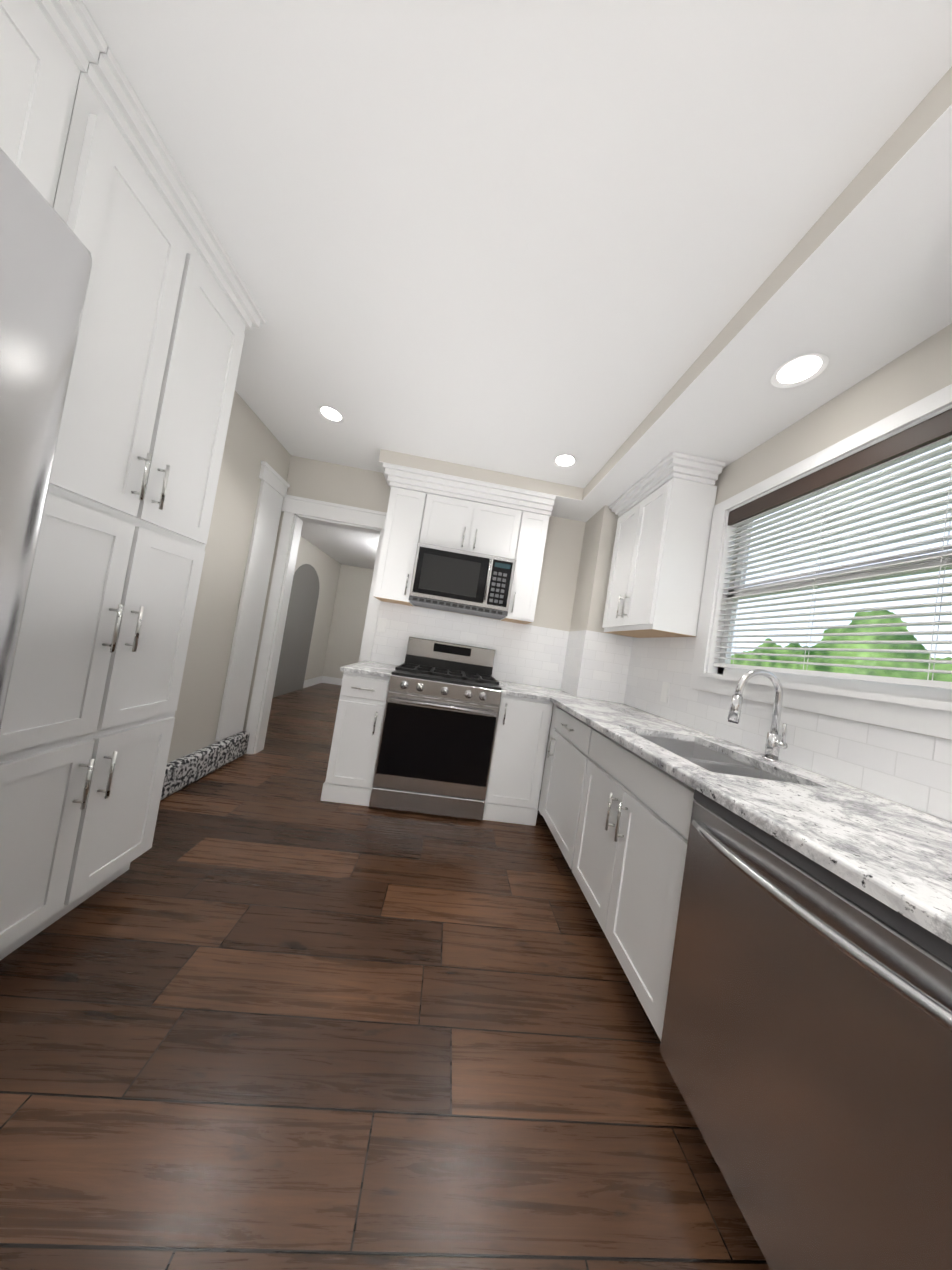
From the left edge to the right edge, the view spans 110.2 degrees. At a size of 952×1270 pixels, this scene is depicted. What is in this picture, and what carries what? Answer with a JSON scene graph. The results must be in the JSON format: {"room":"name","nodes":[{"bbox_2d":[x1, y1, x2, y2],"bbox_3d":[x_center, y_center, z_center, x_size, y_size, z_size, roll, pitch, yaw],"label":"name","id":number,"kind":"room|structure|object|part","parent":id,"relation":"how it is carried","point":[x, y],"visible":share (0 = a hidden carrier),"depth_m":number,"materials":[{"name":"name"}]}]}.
{"room":"kitchen","nodes":[
{"label":"kitchen","id":0,"kind":"room"},
{"bbox_2d":[167,391,290,762],"bbox_3d":[-1.635,-0.337,0.227,0.120,2.530,5.370,9,-2,-4],"label":"wall","id":1,"kind":"structure","parent":0,"point":[252,442],"depth_m":2.24,"materials":[{"name":"grey paint"}]},
{"bbox_2d":[0,0,107,206],"bbox_3d":[-1.181,-1.215,0.277,0.503,0.648,1.069,9,-2,-4],"label":"upper cabinet","id":2,"kind":"object","parent":1,"relation":"attached to","point":[50,50],"visible":0.7,"depth_m":0.76,"materials":[{"name":"white paint"}]},
{"bbox_2d":[273,536,341,697],"bbox_3d":[-2.745,-0.279,4.655,0.122,2.340,3.630,9,-2,-4],"label":"wall","id":3,"kind":"structure","parent":0,"point":[297,637],"depth_m":5.38,"materials":[{"name":"grey paint"}]},
{"bbox_2d":[303,676,322,687],"bbox_3d":[-2.954,0.849,6.023,0.016,0.130,0.770,9,-2,-4],"label":"baseboard","id":4,"kind":"structure","parent":3,"relation":"attached to","point":[321,679],"depth_m":5.99,"materials":[{"name":"white"}]},
{"bbox_2d":[301,521,378,568],"bbox_3d":[-0.535,-1.153,4.899,4.400,0.080,3.750,9,-2,-4],"label":"ceiling","id":5,"kind":"structure","parent":0,"point":[349,547],"depth_m":4.81,"materials":[{"name":"white paint"}]},
{"bbox_2d":[322,564,373,678],"bbox_3d":[-0.857,0.075,6.671,4.400,2.340,0.120,9,-2,-4],"label":"wall","id":6,"kind":"structure","parent":0,"point":[340,618],"depth_m":6.50,"materials":[{"name":"grey paint"}]},
{"bbox_2d":[322,676,341,684],"bbox_3d":[-0.983,1.172,6.574,4.080,0.130,0.016,9,-2,-4],"label":"baseboard","id":7,"kind":"structure","parent":6,"relation":"attached to","point":[330,680],"depth_m":6.44,"materials":[{"name":"white"}]},
{"bbox_2d":[0,683,770,1269],"bbox_3d":[-0.752,1.169,2.136,4.600,0.060,9.500,9,-2,-4],"label":"floor","id":8,"kind":"structure","parent":0,"point":[266,1009],"depth_m":0.90,"materials":[{"name":"brown wood"}]},
{"bbox_2d":[0,148,91,728],"bbox_3d":[-1.211,0.066,0.136,0.766,1.860,0.940,9,-2,-4],"label":"refrigerator","id":9,"kind":"object","parent":8,"relation":"on","point":[45,262],"visible":1,"depth_m":0.59,"materials":[{"name":"grey metal"}]},
{"bbox_2d":[0,47,265,959],"bbox_3d":[-1.393,-0.270,1.142,0.503,2.528,0.719,9,-2,-4],"label":"pantry cabinet","id":10,"kind":"object","parent":8,"relation":"on","point":[171,312],"visible":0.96,"depth_m":1.06,"materials":[{"name":"white paint"}]},
{"bbox_2d":[160,731,248,799],"bbox_3d":[-1.863,0.871,2.171,0.078,0.190,1.125,9,-2,-4],"label":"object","id":11,"kind":"object","parent":8,"relation":"on","point":[185,771],"visible":0.54,"depth_m":2.22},
{"bbox_2d":[320,672,389,805],"bbox_3d":[-0.827,0.699,2.506,0.323,0.868,0.664,9,-2,-4],"label":"base cabinet","id":12,"kind":"object","parent":8,"relation":"on","point":[355,740],"visible":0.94,"depth_m":2.22,"materials":[{"name":"white paint"}]},
{"bbox_2d":[340,661,397,677],"bbox_3d":[-0.761,0.253,2.523,0.332,0.030,0.640,9,-2,-4],"label":"countertop","id":13,"kind":"structure","parent":12,"relation":"on","point":[375,669],"depth_m":2.29,"materials":[{"name":"white stone"}]},
{"bbox_2d":[369,637,501,819],"bbox_3d":[-0.266,0.639,2.515,0.757,1.160,0.716,9,-2,-4],"label":"gas range","id":14,"kind":"object","parent":8,"relation":"on","point":[438,732],"visible":1,"depth_m":2.21,"materials":[{"name":"silver metal"}]},
{"bbox_2d":[483,695,552,825],"bbox_3d":[0.272,0.873,2.586,0.378,0.868,0.664,9,-2,-4],"label":"base cabinet","id":15,"kind":"object","parent":8,"relation":"on","point":[517,762],"visible":0.81,"depth_m":2.30,"materials":[{"name":"white paint"}]},
{"bbox_2d":[538,704,594,870],"bbox_3d":[0.803,0.938,2.027,0.678,0.868,0.636,9,-2,-4],"label":"base cabinet","id":16,"kind":"object","parent":8,"relation":"on","point":[564,773],"visible":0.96,"depth_m":1.94,"materials":[{"name":"white paint"}]},
{"bbox_2d":[572,729,707,1040],"bbox_3d":[0.855,0.926,1.345,0.678,0.868,0.728,9,-2,-4],"label":"base cabinet","id":17,"kind":"object","parent":8,"relation":"on","point":[629,858],"visible":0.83,"depth_m":1.20,"materials":[{"name":"white paint"}]},
{"bbox_2d":[497,680,951,944],"bbox_3d":[0.748,0.453,1.373,1.015,0.030,3.153,9,-2,-4],"label":"countertop","id":18,"kind":"structure","parent":17,"relation":"on","point":[895,856],"depth_m":0.82,"materials":[{"name":"white stone"}]},
{"bbox_2d":[637,734,791,782],"bbox_3d":[0.885,0.586,1.327,0.408,0.190,0.588,9,-2,-4],"label":"double-bowl sink","id":19,"kind":"object","parent":18,"relation":"in","point":[708,759],"visible":0.08,"depth_m":1.45,"materials":[{"name":"grey metal"}]},
{"bbox_2d":[728,669,787,763],"bbox_3d":[1.118,0.313,1.306,0.227,0.357,0.084,9,-2,-4],"label":"pull-down faucet","id":20,"kind":"object","parent":18,"relation":"on","point":[775,743],"visible":1,"depth_m":1.31,"materials":[{"name":"silver metal"}]},
{"bbox_2d":[660,789,951,1269],"bbox_3d":[0.867,0.907,0.668,0.660,0.868,0.612,9,-2,-4],"label":"dishwasher","id":21,"kind":"object","parent":8,"relation":"on","point":[806,1047],"visible":0.94,"depth_m":0.60,"materials":[{"name":"grey metal"}]},
{"bbox_2d":[243,456,585,789],"bbox_3d":[-0.290,-0.045,2.956,3.250,2.530,0.120,9,-2,-4],"label":"wall","id":22,"kind":"structure","parent":0,"point":[336,483],"depth_m":2.88,"materials":[{"name":"grey paint"}]},
{"bbox_2d":[215,461,386,753],"bbox_3d":[-1.295,-0.080,2.692,0.978,2.275,0.495,9,-2,-4],"label":"door frame","id":23,"kind":"structure","parent":22,"relation":"attached to","point":[297,511],"depth_m":2.76,"materials":[{"name":"white wood"}]},
{"bbox_2d":[373,479,428,605],"bbox_3d":[-0.596,-0.717,2.714,0.278,0.899,0.320,9,-2,-4],"label":"upper cabinet","id":24,"kind":"object","parent":22,"relation":"attached to","point":[405,517],"depth_m":2.56,"materials":[{"name":"white paint"}]},
{"bbox_2d":[421,487,524,562],"bbox_3d":[-0.048,-0.860,2.762,0.762,0.446,0.328,9,-2,-4],"label":"upper cabinet","id":25,"kind":"object","parent":22,"relation":"attached to","point":[436,509],"depth_m":2.60,"materials":[{"name":"white paint"}]},
{"bbox_2d":[409,542,515,618],"bbox_3d":[-0.112,-0.418,2.684,0.757,0.442,0.443,9,-2,-4],"label":"microwave","id":26,"kind":"object","parent":25,"relation":"attached to","point":[460,581],"visible":1,"depth_m":2.51,"materials":[{"name":"grey plastic"}]},
{"bbox_2d":[371,601,632,703],"bbox_3d":[0.174,0.124,2.735,2.075,0.525,0.383,9,-2,-4],"label":"tile backsplash","id":27,"kind":"structure","parent":22,"relation":"attached to","point":[530,655],"depth_m":2.88,"materials":[{"name":"white tile"}]},
{"bbox_2d":[500,503,552,623],"bbox_3d":[0.406,-0.559,2.787,0.224,0.899,0.320,9,-2,-4],"label":"upper cabinet","id":28,"kind":"object","parent":22,"relation":"attached to","point":[527,571],"depth_m":2.63,"materials":[{"name":"white paint"}]},
{"bbox_2d":[82,0,951,487],"bbox_3d":[0.115,-1.384,0.278,3.410,0.080,5.570,9,-2,-4],"label":"ceiling","id":29,"kind":"structure","parent":0,"point":[528,238],"depth_m":0.97,"materials":[{"name":"white paint"}]},
{"bbox_2d":[317,406,343,422],"bbox_3d":[-0.951,-1.449,2.180,0.164,0.006,0.164,9,-2,-4],"label":"recessed light","id":30,"kind":"object","parent":29,"relation":"in","point":[330,414],"visible":1,"depth_m":2.19,"materials":[{"name":"white plastic"}]},
{"bbox_2d":[378,449,583,517],"bbox_3d":[0.044,-1.229,2.752,1.598,0.100,0.380,9,-2,-4],"label":"ceiling soffit","id":31,"kind":"structure","parent":29,"relation":"attached to","point":[568,500],"depth_m":2.57,"materials":[{"name":"grey paint"}]},
{"bbox_2d":[553,454,576,467],"bbox_3d":[0.615,-1.202,2.293,0.164,0.006,0.164,9,-2,-4],"label":"recessed light","id":32,"kind":"object","parent":29,"relation":"in","point":[562,461],"visible":1,"depth_m":2.30,"materials":[{"name":"white plastic"}]},
{"bbox_2d":[562,506,633,694],"bbox_3d":[1.014,0.204,2.801,0.386,2.430,0.375,9,-2,-4],"label":"wall","id":33,"kind":"structure","parent":0,"point":[594,569],"depth_m":2.64,"materials":[{"name":"grey paint"}]},
{"bbox_2d":[566,67,951,521],"bbox_3d":[1.298,-1.105,0.402,0.575,0.100,5.250,9,-2,-4],"label":"soffit","id":34,"kind":"structure","parent":0,"point":[855,287],"depth_m":1.09,"materials":[{"name":"grey paint"}]},
{"bbox_2d":[771,353,828,387],"bbox_3d":[1.260,-1.031,1.295,0.164,0.006,0.164,9,-2,-4],"label":"recessed light","id":35,"kind":"object","parent":34,"relation":"in","point":[801,371],"visible":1,"depth_m":1.29,"materials":[{"name":"white plastic"}]},
{"bbox_2d":[634,323,951,821],"bbox_3d":[1.449,0.150,0.450,0.120,2.530,5.370,9,-2,-4],"label":"wall","id":36,"kind":"structure","parent":0,"point":[921,370],"depth_m":1.32,"materials":[{"name":"grey paint"}]},
{"bbox_2d":[602,452,724,637],"bbox_3d":[1.176,-0.507,2.250,0.345,1.005,0.755,9,-2,-4],"label":"upper cabinet","id":37,"kind":"object","parent":36,"relation":"attached to","point":[663,509],"visible":1,"depth_m":1.96,"materials":[{"name":"white paint"}]},
{"bbox_2d":[561,630,951,821],"bbox_3d":[1.162,0.194,0.715,0.394,0.570,4.542,9,-2,-4],"label":"tile backsplash","id":38,"kind":"structure","parent":36,"relation":"attached to","point":[910,769],"depth_m":1.29,"materials":[{"name":"white tile"}]},
{"bbox_2d":[660,682,669,702],"bbox_3d":[1.219,0.368,2.139,0.008,0.128,0.070,9,-2,-4],"label":"outlet","id":39,"kind":"object","parent":38,"relation":"attached to","point":[665,691],"visible":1,"depth_m":2.13,"materials":[{"name":"white plastic"}]},
{"bbox_2d":[689,384,951,739],"bbox_3d":[1.414,-0.228,1.367,0.148,1.080,1.150,9,-2,-4],"label":"window","id":40,"kind":"structure","parent":36,"relation":"in","point":[926,717],"depth_m":1.31,"materials":[{"name":"white"}]},
{"bbox_2d":[713,408,951,688],"bbox_3d":[1.406,-0.264,1.367,0.052,0.865,0.944,9,-2,-4],"label":"window blinds","id":41,"kind":"object","parent":40,"relation":"attached to","point":[934,432],"visible":1,"depth_m":1.25,"materials":[{"name":"white plastic"}]},
{"bbox_3d":[1.462,-0.236,1.371,0.056,0.906,0.946,9,-2,-4],"label":"window sashes","id":42,"kind":"part","parent":40,"relation":"part of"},
{"label":"outside","id":43,"kind":"structure","parent":0,"visible":0},
{"bbox_2d":[730,442,951,681],"bbox_3d":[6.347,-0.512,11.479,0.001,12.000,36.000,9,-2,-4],"label":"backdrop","id":44,"kind":"structure","parent":43,"point":[890,673],"depth_m":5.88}
]}

